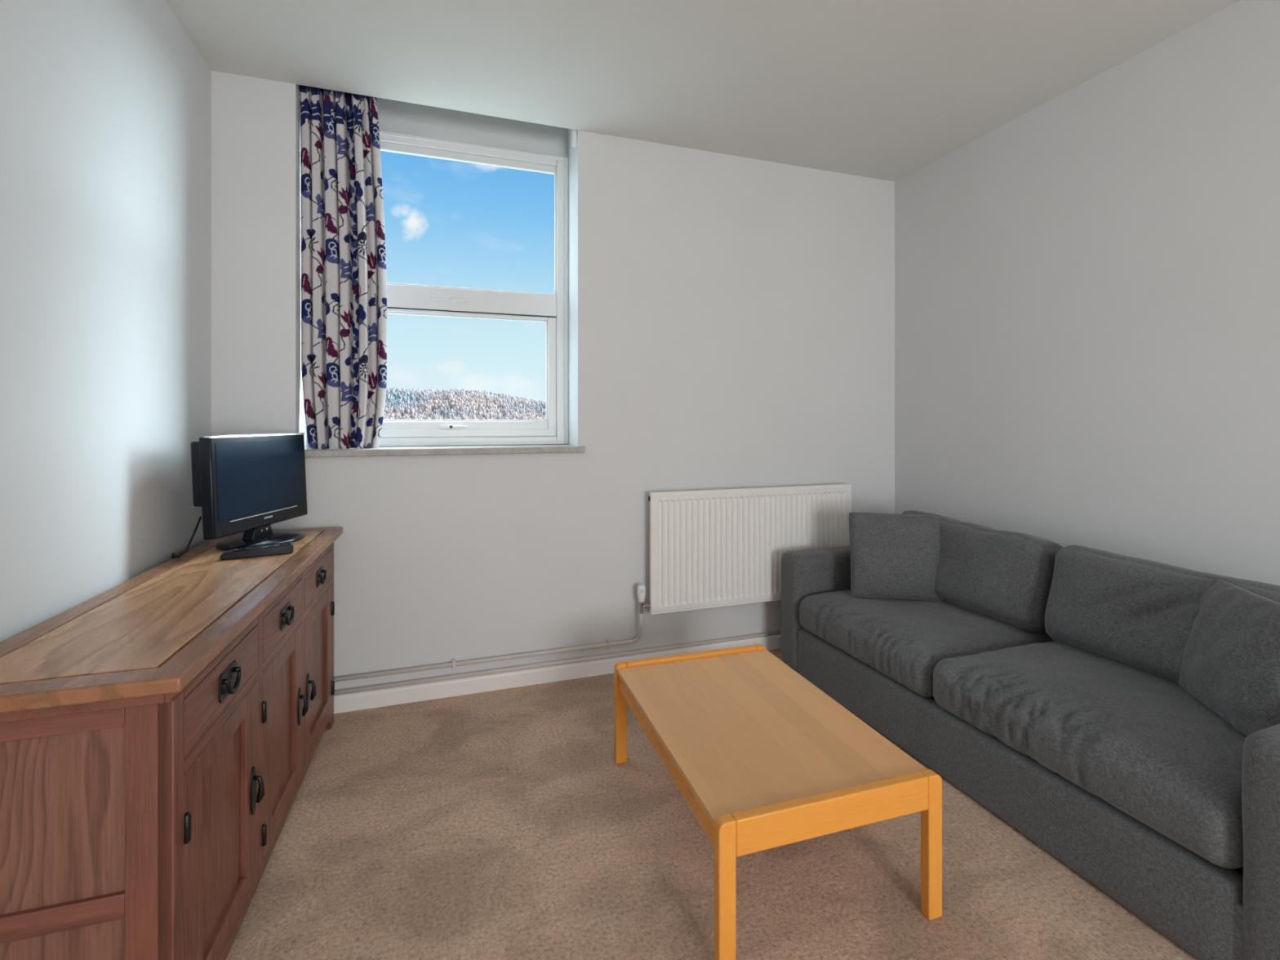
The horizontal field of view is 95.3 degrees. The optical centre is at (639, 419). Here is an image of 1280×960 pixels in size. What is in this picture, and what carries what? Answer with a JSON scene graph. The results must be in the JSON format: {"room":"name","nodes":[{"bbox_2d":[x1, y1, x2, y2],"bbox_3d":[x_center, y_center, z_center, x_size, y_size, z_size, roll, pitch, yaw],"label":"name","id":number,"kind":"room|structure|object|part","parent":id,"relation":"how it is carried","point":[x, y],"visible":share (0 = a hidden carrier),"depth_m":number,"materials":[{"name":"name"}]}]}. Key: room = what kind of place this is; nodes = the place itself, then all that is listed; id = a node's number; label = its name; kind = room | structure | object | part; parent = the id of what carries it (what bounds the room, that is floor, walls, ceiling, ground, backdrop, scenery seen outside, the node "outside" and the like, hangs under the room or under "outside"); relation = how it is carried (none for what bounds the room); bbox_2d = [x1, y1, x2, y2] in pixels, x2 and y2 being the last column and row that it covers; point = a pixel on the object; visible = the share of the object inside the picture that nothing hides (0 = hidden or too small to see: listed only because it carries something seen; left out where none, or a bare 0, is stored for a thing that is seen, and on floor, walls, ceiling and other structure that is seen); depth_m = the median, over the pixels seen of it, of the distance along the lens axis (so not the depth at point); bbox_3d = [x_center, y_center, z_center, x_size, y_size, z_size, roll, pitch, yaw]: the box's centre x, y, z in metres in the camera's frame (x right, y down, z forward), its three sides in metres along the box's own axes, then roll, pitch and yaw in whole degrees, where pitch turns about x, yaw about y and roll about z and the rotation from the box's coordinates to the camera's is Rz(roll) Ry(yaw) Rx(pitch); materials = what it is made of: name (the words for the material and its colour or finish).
{"room":"living room","nodes":[
{"label":"living room","id":0,"kind":"room"},
{"bbox_2d":[0,0,211,642],"bbox_3d":[-0.894,-0.083,-0.675,0.300,2.766,6.498,0,0,-19],"label":"wall","id":1,"kind":"structure","parent":0,"point":[105,105],"depth_m":1.64,"materials":[{"name":"paint"}]},
{"bbox_2d":[211,70,894,689],"bbox_3d":[-0.191,-0.400,3.246,4.158,3.400,0.472,0,0,-19],"label":"wall","id":2,"kind":"structure","parent":0,"point":[731,318],"depth_m":3.01,"materials":[{"name":"paint"}]},
{"bbox_2d":[306,129,568,447],"bbox_3d":[-0.995,-0.646,3.004,1.257,1.560,0.092,0,0,-19],"label":"window","id":3,"kind":"structure","parent":2,"relation":"in","point":[552,309],"depth_m":3.07,"materials":[{"name":"white plastic"}]},
{"bbox_2d":[430,295,448,300],"bbox_3d":[-1.018,-0.619,2.968,0.090,0.019,0.028,0,0,-19],"label":"window latch","id":4,"kind":"object","parent":3,"relation":"attached to","point":[432,297],"depth_m":2.96,"materials":[{"name":"white plastic"}]},
{"bbox_3d":[-0.954,0.036,2.988,0.130,0.020,0.028,0,0,-19],"label":"handle","id":5,"kind":"part","parent":3,"relation":"part of","materials":[{"name":"white plastic"}]},
{"bbox_2d":[450,296,469,302],"bbox_3d":[-0.926,-0.619,3.000,0.089,0.019,0.028,0,0,-19],"label":"window latch","id":6,"kind":"object","parent":3,"relation":"attached to","point":[453,299],"depth_m":2.99,"materials":[{"name":"white plastic"}]},
{"bbox_3d":[-0.998,-0.234,3.015,1.133,0.644,0.052,0,0,-19],"label":"opening sash","id":7,"kind":"part","parent":3,"relation":"part of","materials":[{"name":"white plastic"}]},
{"bbox_2d":[304,444,585,457],"bbox_3d":[-0.946,0.149,2.857,1.321,0.030,0.282,0,0,-19],"label":"windowsill","id":8,"kind":"structure","parent":2,"relation":"attached to","point":[561,448],"depth_m":2.74,"materials":[{"name":"stone"}]},
{"bbox_2d":[333,613,643,681],"bbox_3d":[-0.885,1.074,2.714,1.882,0.178,0.085,0,0,-19],"label":"pipe","id":9,"kind":"object","parent":2,"relation":"attached to","point":[608,643],"visible":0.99,"depth_m":2.79,"materials":[{"name":"paint"}]},
{"bbox_2d":[333,634,781,713],"bbox_3d":[-0.112,1.261,3.014,3.558,0.078,0.018,0,0,-19],"label":"baseboard","id":10,"kind":"structure","parent":2,"relation":"attached to","point":[349,702],"depth_m":2.81,"materials":[{"name":"paint"}]},
{"bbox_2d":[333,630,781,695],"bbox_3d":[-0.116,1.210,3.009,3.528,0.022,0.022,0,0,-19],"label":"pipe","id":11,"kind":"object","parent":2,"relation":"attached to","point":[390,685],"visible":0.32,"depth_m":2.88,"materials":[{"name":"paint"}]},
{"bbox_2d":[571,128,577,147],"bbox_3d":[-0.919,-1.482,2.785,1.254,0.165,0.035,0,0,-19],"label":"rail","id":12,"kind":"object","parent":2,"relation":"attached to","point":[574,132],"visible":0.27,"depth_m":2.97,"materials":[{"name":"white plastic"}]},
{"bbox_2d":[299,84,386,449],"bbox_3d":[-1.359,-0.705,2.682,0.358,1.676,0.105,0,0,-19],"label":"curtain","id":13,"kind":"object","parent":12,"relation":"hanging from","point":[344,277],"visible":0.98,"depth_m":2.66,"materials":[{"name":"fabric"}]},
{"bbox_2d":[637,484,851,614],"bbox_3d":[0.595,0.684,3.211,1.304,0.625,0.099,0,0,-19],"label":"radiator","id":14,"kind":"object","parent":2,"relation":"attached to","point":[709,548],"visible":0.83,"depth_m":3.13,"materials":[{"name":"metal"}]},
{"bbox_2d":[164,0,1239,182],"bbox_3d":[0.980,-1.783,-0.196,4.158,0.634,6.798,0,0,-19],"label":"ceiling","id":15,"kind":"structure","parent":0,"point":[885,90],"depth_m":2.36,"materials":[{"name":"paint"}]},
{"bbox_2d":[226,648,1199,959],"bbox_3d":[0.904,1.425,0.028,4.158,0.250,7.270,0,0,-19],"label":"floor","id":16,"kind":"structure","parent":0,"point":[503,824],"depth_m":1.68,"materials":[{"name":"beige carpet"}]},
{"bbox_2d":[0,526,342,959],"bbox_3d":[-1.284,0.885,1.753,0.448,0.830,1.575,0,0,-17],"label":"sideboard","id":17,"kind":"object","parent":16,"relation":"on","point":[162,731],"visible":0.98,"depth_m":1.15,"materials":[{"name":"brown wood"}]},
{"bbox_3d":[-1.077,0.892,1.038,0.271,0.045,0.016,0,0,-17],"label":"rail","id":18,"kind":"part","parent":17,"relation":"part of","materials":[{"name":"brown wood"}]},
{"bbox_3d":[-1.077,0.544,1.038,0.271,0.038,0.016,0,0,-17],"label":"rail","id":19,"kind":"part","parent":17,"relation":"part of","materials":[{"name":"brown wood"}]},
{"bbox_3d":[-1.079,1.040,1.043,0.275,0.254,0.006,0,0,-17],"label":"panel","id":20,"kind":"part","parent":17,"relation":"part of","materials":[{"name":"brown wood"}]},
{"bbox_3d":[-1.079,0.717,1.043,0.275,0.311,0.006,0,0,-17],"label":"panel","id":21,"kind":"part","parent":17,"relation":"part of","materials":[{"name":"brown wood"}]},
{"bbox_3d":[-1.285,0.512,1.752,0.428,0.025,1.525,0,0,-17],"label":"cornice moulding","id":22,"kind":"part","parent":17,"relation":"part of","materials":[{"name":"brown wood"}]},
{"bbox_3d":[-1.288,0.477,1.755,0.316,0.013,1.441,0,0,-17],"label":"panel","id":23,"kind":"part","parent":17,"relation":"part of","materials":[{"name":"brown wood"}]},
{"bbox_3d":[-1.285,0.485,1.752,0.445,0.030,1.575,0,0,-17],"label":"frame","id":24,"kind":"part","parent":17,"relation":"part of","materials":[{"name":"brown wood"}]},
{"bbox_3d":[-0.965,0.534,1.341,0.026,0.018,0.438,0,0,-17],"label":"rail","id":25,"kind":"part","parent":17,"relation":"part of","materials":[{"name":"brown wood"}]},
{"bbox_3d":[-0.965,0.678,1.341,0.026,0.028,0.438,0,0,-17],"label":"rail","id":26,"kind":"part","parent":17,"relation":"part of","materials":[{"name":"brown wood"}]},
{"bbox_3d":[-0.963,0.604,1.342,0.026,0.117,0.434,0,0,-17],"label":"drawer","id":27,"kind":"part","parent":17,"relation":"part of","materials":[{"name":"brown wood"}]},
{"bbox_3d":[-0.963,0.948,1.342,0.023,0.508,0.434,0,0,-17],"label":"door","id":28,"kind":"part","parent":17,"relation":"part of","materials":[{"name":"brown wood"}]},
{"bbox_3d":[-0.970,0.948,1.340,0.012,0.404,0.268,0,0,-17],"label":"door panel","id":29,"kind":"part","parent":17,"relation":"part of","materials":[{"name":"brown wood"}]},
{"bbox_3d":[-0.950,0.602,1.346,0.004,0.062,0.104,0,0,-17],"label":"drawer handle","id":30,"kind":"part","parent":17,"relation":"part of","materials":[{"name":"black metal"}]},
{"bbox_3d":[-0.965,1.223,1.341,0.026,0.038,0.438,0,0,-17],"label":"rail","id":31,"kind":"part","parent":17,"relation":"part of","materials":[{"name":"brown wood"}]},
{"bbox_2d":[191,432,307,550],"bbox_3d":[-1.460,0.262,2.255,0.270,0.416,0.530,0,0,2],"label":"television","id":32,"kind":"object","parent":17,"relation":"on","point":[247,483],"visible":0.98,"depth_m":2.17,"materials":[{"name":"black plastic"}]},
{"bbox_2d":[171,516,201,558],"bbox_3d":[-1.635,0.570,2.073,0.219,0.462,0.085,0,0,38],"label":"power cable","id":33,"kind":"object","parent":32,"relation":"hanging from","point":[173,556],"visible":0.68,"depth_m":2.02,"materials":[{"name":"black plastic"}]},
{"bbox_3d":[-1.002,0.960,1.512,0.004,0.124,0.040,0,0,-17],"label":"door handle","id":34,"kind":"part","parent":17,"relation":"part of","materials":[{"name":"black metal"}]},
{"bbox_2d":[219,541,293,559],"bbox_3d":[-1.324,0.453,2.023,0.211,0.034,0.052,0,0,-30],"label":"remote control","id":35,"kind":"object","parent":17,"relation":"on","point":[284,548],"visible":1,"depth_m":2.01,"materials":[{"name":"black plastic"}]},
{"bbox_3d":[-0.989,0.958,1.516,0.026,0.071,0.018,0,0,-17],"label":"drop pull","id":36,"kind":"part","parent":17,"relation":"part of","materials":[{"name":"black metal"}]},
{"bbox_3d":[-1.109,0.948,1.787,0.012,0.404,0.253,0,0,-17],"label":"door panel","id":37,"kind":"part","parent":17,"relation":"part of","materials":[{"name":"brown wood"}]},
{"bbox_3d":[-1.104,0.534,1.789,0.026,0.018,0.423,0,0,-17],"label":"rail","id":38,"kind":"part","parent":17,"relation":"part of","materials":[{"name":"brown wood"}]},
{"bbox_3d":[-1.104,1.223,1.789,0.026,0.038,0.423,0,0,-17],"label":"rail","id":39,"kind":"part","parent":17,"relation":"part of","materials":[{"name":"brown wood"}]},
{"bbox_3d":[-1.104,0.678,1.789,0.026,0.028,0.423,0,0,-17],"label":"rail","id":40,"kind":"part","parent":17,"relation":"part of","materials":[{"name":"brown wood"}]},
{"bbox_3d":[-1.103,0.604,1.789,0.026,0.117,0.419,0,0,-17],"label":"drawer","id":41,"kind":"part","parent":17,"relation":"part of","materials":[{"name":"brown wood"}]},
{"bbox_3d":[-1.102,0.948,1.789,0.023,0.508,0.419,0,0,-17],"label":"door","id":42,"kind":"part","parent":17,"relation":"part of","materials":[{"name":"brown wood"}]},
{"bbox_3d":[-1.090,0.602,1.795,0.004,0.062,0.104,0,0,-17],"label":"drawer handle","id":43,"kind":"part","parent":17,"relation":"part of","materials":[{"name":"black metal"}]},
{"bbox_3d":[-1.140,0.960,1.955,0.004,0.124,0.040,0,0,-17],"label":"door handle","id":44,"kind":"part","parent":17,"relation":"part of","materials":[{"name":"black metal"}]},
{"bbox_3d":[-1.127,0.958,1.959,0.026,0.071,0.018,0,0,-17],"label":"drop pull","id":45,"kind":"part","parent":17,"relation":"part of","materials":[{"name":"black metal"}]},
{"bbox_3d":[-1.175,0.960,2.067,0.004,0.124,0.040,0,0,-17],"label":"door handle","id":46,"kind":"part","parent":17,"relation":"part of","materials":[{"name":"black metal"}]},
{"bbox_3d":[-1.162,0.958,2.071,0.026,0.071,0.018,0,0,-17],"label":"drop pull","id":47,"kind":"part","parent":17,"relation":"part of","materials":[{"name":"black metal"}]},
{"bbox_3d":[-1.250,0.948,2.239,0.012,0.404,0.291,0,0,-17],"label":"door panel","id":48,"kind":"part","parent":17,"relation":"part of","materials":[{"name":"brown wood"}]},
{"bbox_3d":[-1.245,1.223,2.240,0.026,0.038,0.461,0,0,-17],"label":"rail","id":49,"kind":"part","parent":17,"relation":"part of","materials":[{"name":"brown wood"}]},
{"bbox_3d":[-1.245,0.678,2.240,0.026,0.028,0.461,0,0,-17],"label":"rail","id":50,"kind":"part","parent":17,"relation":"part of","materials":[{"name":"brown wood"}]},
{"bbox_3d":[-1.245,0.534,2.240,0.026,0.018,0.461,0,0,-17],"label":"rail","id":51,"kind":"part","parent":17,"relation":"part of","materials":[{"name":"brown wood"}]},
{"bbox_3d":[-1.244,0.604,2.241,0.026,0.117,0.457,0,0,-17],"label":"drawer","id":52,"kind":"part","parent":17,"relation":"part of","materials":[{"name":"brown wood"}]},
{"bbox_3d":[-1.243,0.948,2.241,0.023,0.508,0.457,0,0,-17],"label":"door","id":53,"kind":"part","parent":17,"relation":"part of","materials":[{"name":"brown wood"}]},
{"bbox_3d":[-1.230,0.602,2.244,0.004,0.062,0.104,0,0,-17],"label":"drawer handle","id":54,"kind":"part","parent":17,"relation":"part of","materials":[{"name":"black metal"}]},
{"bbox_2d":[613,644,942,959],"bbox_3d":[0.346,1.113,1.879,0.640,0.374,0.940,0,0,-17],"label":"coffee table","id":55,"kind":"object","parent":16,"relation":"on","point":[763,758],"visible":1,"depth_m":1.62,"materials":[{"name":"brown wood"}]},
{"bbox_3d":[-0.074,1.113,2.223,0.044,0.374,0.032,0,0,-17],"label":"leg","id":56,"kind":"part","parent":55,"relation":"part of","materials":[{"name":"brown wood"}]},
{"bbox_3d":[0.060,0.987,1.789,0.020,0.060,0.876,0,0,-17],"label":"rail","id":57,"kind":"part","parent":55,"relation":"part of","materials":[{"name":"brown wood"}]},
{"bbox_3d":[0.197,1.113,1.356,0.044,0.374,0.032,0,0,-17],"label":"leg","id":58,"kind":"part","parent":55,"relation":"part of","materials":[{"name":"brown wood"}]},
{"bbox_3d":[0.495,1.113,2.401,0.044,0.374,0.032,0,0,-17],"label":"leg","id":59,"kind":"part","parent":55,"relation":"part of","materials":[{"name":"brown wood"}]},
{"bbox_3d":[0.766,1.113,1.535,0.044,0.374,0.032,0,0,-17],"label":"leg","id":60,"kind":"part","parent":55,"relation":"part of","materials":[{"name":"brown wood"}]},
{"bbox_2d":[780,510,1279,959],"bbox_3d":[1.493,0.889,2.282,0.926,0.822,2.054,0,0,-19],"label":"sofa","id":61,"kind":"object","parent":16,"relation":"on","point":[1042,685],"visible":0.84,"depth_m":1.89,"materials":[{"name":"grey fabric"}]},
{"bbox_3d":[1.194,0.990,3.178,0.914,0.596,0.165,0,0,-19],"label":"arm","id":62,"kind":"part","parent":61,"relation":"part of","materials":[{"name":"grey fabric"}]},
{"bbox_2d":[848,512,943,600],"bbox_3d":[1.241,0.660,2.838,0.421,0.399,0.167,0,0,11],"label":"cushion","id":63,"kind":"object","parent":61,"relation":"on","point":[893,556],"visible":0.93,"depth_m":2.79,"materials":[{"name":"grey fabric"}]},
{"bbox_2d":[799,590,1055,697],"bbox_3d":[1.277,0.957,2.678,0.771,0.199,0.835,0,0,-19],"label":"seat cushion","id":64,"kind":"object","parent":61,"relation":"on","point":[900,643],"depth_m":2.46,"materials":[{"name":"grey fabric"}]},
{"bbox_2d":[902,510,1062,633],"bbox_3d":[1.546,0.685,2.767,0.322,0.414,0.820,0,0,-19],"label":"cushion","id":65,"kind":"object","parent":61,"relation":"on","point":[1000,580],"depth_m":2.50,"materials":[{"name":"grey fabric"}]},
{"bbox_3d":[1.106,1.173,2.151,0.070,0.230,1.721,0,0,-19],"label":"panel","id":66,"kind":"part","parent":61,"relation":"part of","materials":[{"name":"grey fabric"}]},
{"bbox_2d":[933,641,1246,868],"bbox_3d":[1.555,0.952,1.859,0.771,0.210,0.882,0,0,-19],"label":"seat cushion","id":67,"kind":"object","parent":61,"relation":"on","point":[1125,740],"depth_m":1.67,"materials":[{"name":"grey fabric"}]},
{"bbox_2d":[1044,544,1279,684],"bbox_3d":[1.823,0.693,1.952,0.317,0.398,0.864,0,0,-19],"label":"cushion","id":68,"kind":"object","parent":61,"relation":"on","point":[1135,616],"depth_m":2.02,"materials":[{"name":"grey fabric"}]},
{"bbox_2d":[1177,577,1279,736],"bbox_3d":[1.725,0.678,1.666,0.175,0.365,0.421,0,0,17],"label":"cushion","id":69,"kind":"object","parent":61,"relation":"on","point":[1231,655],"visible":0.91,"depth_m":1.62,"materials":[{"name":"grey fabric"}]},
{"bbox_3d":[1.803,0.990,1.390,0.914,0.596,0.165,0,0,-19],"label":"arm","id":70,"kind":"part","parent":61,"relation":"part of","materials":[{"name":"grey fabric"}]},
{"bbox_2d":[894,0,1279,585],"bbox_3d":[2.758,-0.083,0.568,0.300,2.766,6.498,0,0,-19],"label":"wall","id":71,"kind":"structure","parent":0,"point":[1087,285],"depth_m":2.42,"materials":[{"name":"paint"}]},
{"label":"outside","id":72,"kind":"structure","parent":0,"visible":0},
{"bbox_2d":[393,397,557,444],"bbox_3d":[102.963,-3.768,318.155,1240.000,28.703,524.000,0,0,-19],"label":"hillside","id":73,"kind":"structure","parent":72,"point":[446,397],"depth_m":332.73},
{"bbox_2d":[382,386,545,419],"bbox_3d":[-103.733,-6.031,331.767,386.073,33.843,186.794,0,0,-19],"label":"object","id":74,"kind":"object","parent":73,"relation":"on","point":[421,404],"visible":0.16,"depth_m":335.34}
]}

